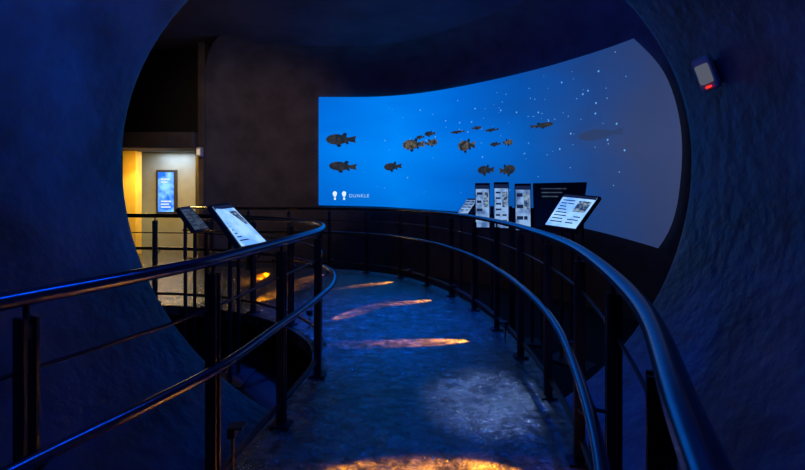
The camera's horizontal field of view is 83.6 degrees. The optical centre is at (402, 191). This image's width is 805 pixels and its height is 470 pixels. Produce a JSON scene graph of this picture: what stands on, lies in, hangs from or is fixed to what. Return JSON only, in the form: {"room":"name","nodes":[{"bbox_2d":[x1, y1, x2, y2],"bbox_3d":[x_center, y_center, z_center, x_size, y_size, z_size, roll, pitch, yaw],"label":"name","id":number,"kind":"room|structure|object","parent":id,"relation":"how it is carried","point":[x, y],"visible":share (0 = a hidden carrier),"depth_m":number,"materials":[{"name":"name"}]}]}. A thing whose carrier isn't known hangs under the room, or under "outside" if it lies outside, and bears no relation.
{"room":"animal exhibit","nodes":[
{"label":"animal exhibit","id":0,"kind":"room"},
{"bbox_2d":[122,49,197,179],"bbox_3d":[-5.850,-0.650,10.475,2.700,5.300,0.150,0,0,0],"label":"wall","id":1,"kind":"structure","parent":0,"point":[164,97],"depth_m":10.40,"materials":[{"name":"black paint"}]},
{"bbox_2d":[123,151,141,253],"bbox_3d":[-6.305,0.250,10.500,0.310,2.400,0.240,0,0,0],"label":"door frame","id":2,"kind":"structure","parent":1,"relation":"attached to","point":[132,160],"depth_m":10.38,"materials":[{"name":"paint"}]},
{"bbox_2d":[122,132,197,150],"bbox_3d":[-5.700,-1.125,10.050,2.400,0.350,0.700,0,0,0],"label":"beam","id":3,"kind":"structure","parent":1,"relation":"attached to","point":[132,141],"depth_m":9.70,"materials":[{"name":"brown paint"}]},
{"bbox_2d":[140,151,194,151],"bbox_3d":[-5.450,-1.020,10.925,2.900,0.060,0.750,0,0,0],"label":"ceiling","id":4,"kind":"structure","parent":0,"point":[140,151],"depth_m":11.00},
{"bbox_2d":[142,152,194,247],"bbox_3d":[-5.450,0.250,11.300,2.900,2.600,0.100,0,0,0],"label":"wall","id":5,"kind":"structure","parent":0,"point":[184,162],"depth_m":11.25,"materials":[{"name":"beige paint"}]},
{"bbox_2d":[156,170,177,213],"bbox_3d":[-5.875,0.000,11.203,0.510,1.100,0.095,0,0,0],"label":"wall display","id":6,"kind":"object","parent":5,"relation":"attached to","point":[166,180],"visible":0.9,"depth_m":11.17,"materials":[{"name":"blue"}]},
{"bbox_2d":[195,151,197,251],"bbox_3d":[-4.960,0.230,11.070,0.120,2.440,0.340,0,0,0],"label":"door frame","id":7,"kind":"structure","parent":5,"relation":"attached to","point":[196,157],"depth_m":10.90,"materials":[{"name":"grey"}]},
{"bbox_2d":[198,42,210,257],"bbox_3d":[-4.420,-0.650,10.180,0.160,5.300,0.640,0,0,0],"label":"wall return","id":8,"kind":"object","parent":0,"point":[203,48],"depth_m":9.86,"materials":[{"name":"brown paint"}]},
{"bbox_2d":[196,147,202,156],"bbox_3d":[-4.410,-0.870,9.780,0.100,0.200,0.160,0,0,0],"label":"wall lamp","id":9,"kind":"object","parent":8,"relation":"attached to","point":[199,150],"depth_m":9.72,"materials":[{"name":"white plastic"}]},
{"bbox_2d":[152,0,525,48],"bbox_3d":[-1.550,-3.350,7.275,11.500,0.100,8.250,0,0,0],"label":"ceiling","id":10,"kind":"structure","parent":0,"point":[279,22],"depth_m":8.66,"materials":[{"name":"paint"}]},
{"bbox_2d":[138,250,588,469],"bbox_3d":[-2.984,1.510,4.539,8.232,0.120,13.521,0,0,0],"label":"floor","id":11,"kind":"structure","parent":0,"point":[415,378],"depth_m":3.37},
{"bbox_2d":[0,214,336,469],"bbox_3d":[-2.571,0.868,3.076,4.588,1.168,9.732,0,0,-29],"label":"guard railing","id":12,"kind":"object","parent":11,"relation":"on","point":[27,453],"visible":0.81,"depth_m":2.02,"materials":[{"name":"metal"}]},
{"bbox_2d":[227,422,245,469],"bbox_3d":[-0.811,1.295,2.200,0.075,0.310,0.066,0,0,0],"label":"post","id":13,"kind":"object","parent":12,"relation":"attached to","point":[232,431],"depth_m":2.19,"materials":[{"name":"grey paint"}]},
{"bbox_2d":[306,309,313,326],"bbox_3d":[-0.987,1.360,4.841,0.064,0.180,0.073,0,0,36],"label":"hood","id":14,"kind":"object","parent":12,"relation":"attached to","point":[309,312],"depth_m":4.82,"materials":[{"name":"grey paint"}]},
{"bbox_2d":[182,206,734,469],"bbox_3d":[-0.576,0.868,4.018,3.963,1.168,11.888,0,0,-19],"label":"guard railing","id":15,"kind":"object","parent":11,"relation":"on","point":[678,425],"visible":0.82,"depth_m":1.67,"materials":[{"name":"metal"}]},
{"bbox_2d":[499,320,507,339],"bbox_3d":[0.991,1.360,4.421,0.073,0.180,0.064,0,0,-6],"label":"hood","id":16,"kind":"object","parent":15,"relation":"attached to","point":[504,323],"depth_m":4.42,"materials":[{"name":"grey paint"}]},
{"bbox_2d":[0,0,804,469],"bbox_3d":[-0.591,-0.095,0.289,4.292,3.970,7.004,0,0,14],"label":"wall","id":17,"kind":"structure","parent":0,"point":[731,298],"depth_m":2.49,"materials":[{"name":"blue paint"}]},
{"bbox_2d":[691,55,722,91],"bbox_3d":[1.896,-0.720,2.773,0.238,0.221,0.139,0,0,-35],"label":"emergency light","id":18,"kind":"object","parent":17,"relation":"attached to","point":[706,70],"visible":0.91,"depth_m":2.71,"materials":[{"name":"grey plastic"}]},
{"bbox_2d":[695,63,713,84],"bbox_3d":[1.820,-0.711,2.716,0.046,0.127,0.093,0,0,-35],"label":"diffuser","id":19,"kind":"object","parent":18,"relation":"attached to","point":[704,72],"depth_m":2.70,"materials":[{"name":"white plastic"}]},
{"bbox_2d":[168,272,638,409],"bbox_3d":[-1.550,2.000,7.250,11.500,0.100,8.100,0,0,0],"label":"floor","id":20,"kind":"structure","parent":0,"point":[260,388],"depth_m":5.83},
{"bbox_2d":[175,206,208,356],"bbox_3d":[-2.504,1.066,5.351,0.341,1.787,0.440,0,0,0],"label":"lectern","id":21,"kind":"object","parent":20,"relation":"on","point":[191,220],"visible":0.89,"depth_m":5.31,"materials":[{"name":"grey metal"}]},
{"bbox_2d":[206,203,265,388],"bbox_3d":[-1.758,1.039,4.675,0.555,1.834,0.592,0,0,13],"label":"lectern","id":22,"kind":"object","parent":20,"relation":"on","point":[239,232],"visible":0.77,"depth_m":4.58,"materials":[{"name":"grey metal"}]},
{"bbox_2d":[229,211,247,223],"bbox_3d":[-1.758,0.273,4.818,0.162,0.140,0.213,0,0,7],"label":"picture","id":23,"kind":"object","parent":22,"relation":"on","point":[235,215],"depth_m":4.81},
{"bbox_2d":[458,198,477,307],"bbox_3d":[0.937,1.022,6.354,0.440,1.860,0.300,0,0,34],"label":"lectern","id":24,"kind":"object","parent":20,"relation":"on","point":[466,208],"visible":0.45,"depth_m":6.40,"materials":[{"name":"grey metal"}]},
{"bbox_2d":[472,183,490,316],"bbox_3d":[1.075,0.916,6.039,0.440,2.072,0.300,0,0,12],"label":"display panel","id":25,"kind":"object","parent":20,"relation":"on","point":[482,207],"visible":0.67,"depth_m":5.99,"materials":[{"name":"grey plastic"}]},
{"bbox_2d":[483,192,487,206],"bbox_3d":[1.107,0.103,5.975,0.067,0.198,0.006,0,0,12],"label":"picture","id":26,"kind":"object","parent":25,"relation":"on","point":[485,194],"depth_m":5.98},
{"bbox_2d":[491,182,511,335],"bbox_3d":[1.305,0.911,5.939,0.440,2.082,0.300,0,0,12],"label":"display panel","id":27,"kind":"object","parent":20,"relation":"on","point":[501,210],"visible":0.77,"depth_m":5.90,"materials":[{"name":"grey plastic"}]},
{"bbox_2d":[502,192,507,206],"bbox_3d":[1.337,0.097,5.875,0.067,0.202,0.006,0,0,12],"label":"picture","id":28,"kind":"object","parent":27,"relation":"on","point":[504,194],"depth_m":5.88},
{"bbox_2d":[512,183,541,346],"bbox_3d":[1.560,0.921,5.839,0.490,2.062,0.380,0,0,0],"label":"display panel","id":29,"kind":"object","parent":20,"relation":"on","point":[523,214],"depth_m":5.80,"materials":[{"name":"white plastic"}]},
{"bbox_2d":[533,182,586,340],"bbox_3d":[2.014,0.912,5.787,0.670,2.077,0.301,0,0,21],"label":"display board","id":30,"kind":"object","parent":20,"relation":"on","point":[546,196],"visible":0.62,"depth_m":5.82,"materials":[{"name":"black metal"}]},
{"bbox_2d":[543,193,600,371],"bbox_3d":[1.931,0.993,5.124,0.456,1.959,0.483,0,0,-43],"label":"lectern","id":31,"kind":"object","parent":20,"relation":"on","point":[570,214],"visible":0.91,"depth_m":5.10,"materials":[{"name":"grey"}]},
{"bbox_2d":[572,201,591,212],"bbox_3d":[2.024,0.167,5.072,0.135,0.132,0.170,0,0,-44],"label":"picture","id":32,"kind":"object","parent":31,"relation":"on","point":[577,206],"depth_m":5.07},
{"bbox_2d":[205,0,691,320],"bbox_3d":[0.822,-0.655,7.758,10.588,5.310,3.794,0,0,42],"label":"wall","id":33,"kind":"structure","parent":0,"point":[262,99],"depth_m":10.27,"materials":[{"name":"paint"}]},
{"bbox_2d":[319,38,681,247],"bbox_3d":[1.265,-0.755,8.922,7.571,3.090,1.326,0,0,41],"label":"projection screen","id":34,"kind":"object","parent":33,"relation":"attached to","point":[607,119],"visible":0.97,"depth_m":8.59,"materials":[{"name":"blue"}]}
]}

